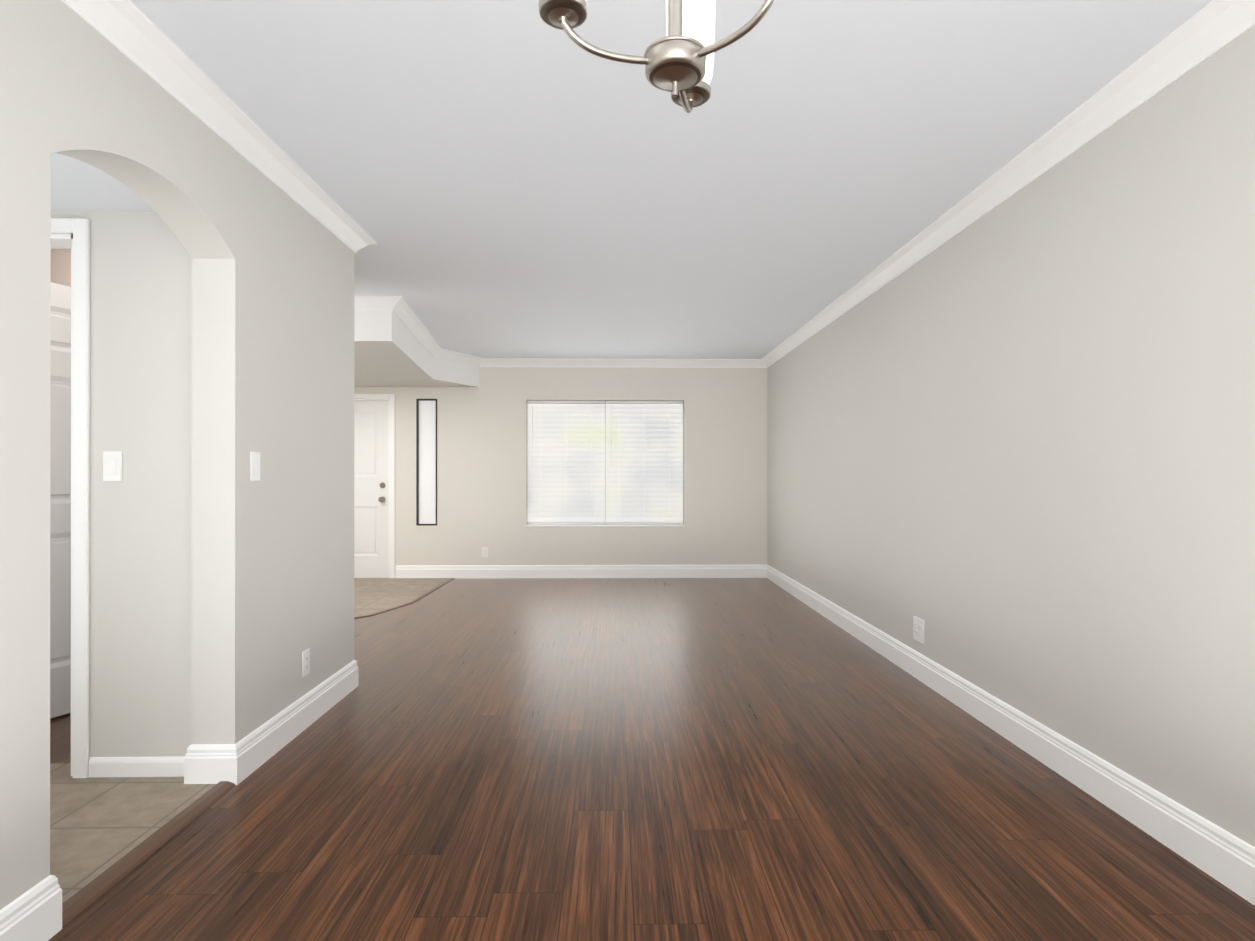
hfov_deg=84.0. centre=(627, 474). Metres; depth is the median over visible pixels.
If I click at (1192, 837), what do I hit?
baseboard
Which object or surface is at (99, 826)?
floor
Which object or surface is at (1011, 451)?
wall
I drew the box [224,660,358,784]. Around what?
baseboard
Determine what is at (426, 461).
sidelight window
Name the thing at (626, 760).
floor
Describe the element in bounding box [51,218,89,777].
door frame
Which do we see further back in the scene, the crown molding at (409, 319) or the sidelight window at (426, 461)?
the sidelight window at (426, 461)
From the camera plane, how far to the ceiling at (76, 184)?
2.46 m
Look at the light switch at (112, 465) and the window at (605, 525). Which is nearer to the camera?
the light switch at (112, 465)
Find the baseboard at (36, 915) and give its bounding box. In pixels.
[0,875,61,940]
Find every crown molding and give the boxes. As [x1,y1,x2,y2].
[61,0,376,252]
[354,296,408,311]
[394,306,484,366]
[485,358,760,367]
[761,0,1254,367]
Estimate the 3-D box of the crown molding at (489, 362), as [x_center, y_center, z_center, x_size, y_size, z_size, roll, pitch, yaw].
[-0.088,-1.244,7.757,3.120,0.084,0.090,0,0,-1]
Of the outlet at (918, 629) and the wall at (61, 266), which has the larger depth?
the outlet at (918, 629)
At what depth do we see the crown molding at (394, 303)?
5.08 m
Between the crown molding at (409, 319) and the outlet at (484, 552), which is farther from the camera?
the outlet at (484, 552)
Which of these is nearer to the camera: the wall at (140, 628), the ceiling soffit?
the wall at (140, 628)
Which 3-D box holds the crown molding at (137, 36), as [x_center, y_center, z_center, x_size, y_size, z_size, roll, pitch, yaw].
[-1.373,-1.253,0.396,0.090,0.084,6.960,0,0,-1]
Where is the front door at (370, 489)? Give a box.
[354,401,387,577]
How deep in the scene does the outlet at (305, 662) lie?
3.17 m
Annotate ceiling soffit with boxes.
[354,310,479,386]
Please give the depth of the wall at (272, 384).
2.59 m
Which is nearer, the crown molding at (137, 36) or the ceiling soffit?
the crown molding at (137, 36)
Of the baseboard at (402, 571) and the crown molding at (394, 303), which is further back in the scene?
the baseboard at (402, 571)
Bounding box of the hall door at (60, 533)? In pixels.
[50,282,70,717]
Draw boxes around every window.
[416,399,436,525]
[526,401,683,526]
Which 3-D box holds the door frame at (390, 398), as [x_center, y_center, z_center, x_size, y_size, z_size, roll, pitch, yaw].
[-3.095,0.125,7.814,1.020,2.055,0.178,0,0,-1]
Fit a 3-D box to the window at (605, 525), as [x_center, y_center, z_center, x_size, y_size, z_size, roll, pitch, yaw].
[-0.250,-0.128,7.867,1.764,1.418,0.162,0,0,-1]
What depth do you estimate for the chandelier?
1.12 m
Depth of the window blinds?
7.84 m
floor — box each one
[48,578,1254,940]
[50,578,450,903]
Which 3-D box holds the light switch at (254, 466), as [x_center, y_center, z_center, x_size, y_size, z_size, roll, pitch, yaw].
[-1.457,-0.033,2.734,0.011,0.116,0.072,0,0,-1]
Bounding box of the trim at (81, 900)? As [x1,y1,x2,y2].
[62,578,454,926]
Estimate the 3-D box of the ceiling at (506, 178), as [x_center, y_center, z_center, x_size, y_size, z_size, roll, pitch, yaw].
[-1.436,-1.333,2.425,6.540,0.080,11.020,0,0,-1]
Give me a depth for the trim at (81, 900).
2.11 m
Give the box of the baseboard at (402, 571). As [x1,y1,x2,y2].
[396,565,763,578]
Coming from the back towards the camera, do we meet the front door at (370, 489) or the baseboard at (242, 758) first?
the front door at (370, 489)
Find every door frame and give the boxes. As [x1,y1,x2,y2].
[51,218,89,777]
[354,394,394,577]
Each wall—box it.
[0,0,353,909]
[51,210,191,759]
[51,249,70,286]
[354,367,766,577]
[767,25,1254,846]
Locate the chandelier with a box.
[539,0,773,112]
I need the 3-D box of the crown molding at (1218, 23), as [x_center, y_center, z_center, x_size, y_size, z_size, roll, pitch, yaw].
[1.630,-1.251,2.404,0.090,0.084,10.860,0,0,-1]
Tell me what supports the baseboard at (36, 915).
attached to the wall at (272, 384)
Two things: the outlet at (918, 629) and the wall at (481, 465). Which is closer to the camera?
the outlet at (918, 629)
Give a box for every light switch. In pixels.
[103,451,121,480]
[250,451,259,480]
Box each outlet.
[302,649,309,677]
[482,547,487,557]
[913,616,923,643]
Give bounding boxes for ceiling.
[51,153,153,210]
[130,0,1211,358]
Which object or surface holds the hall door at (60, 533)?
in the wall at (140, 628)
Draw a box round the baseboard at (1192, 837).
[764,565,1254,905]
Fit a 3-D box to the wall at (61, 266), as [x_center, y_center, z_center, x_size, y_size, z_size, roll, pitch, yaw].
[-2.655,-0.072,3.633,2.030,2.440,0.014,0,0,-1]
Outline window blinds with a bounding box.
[527,400,682,524]

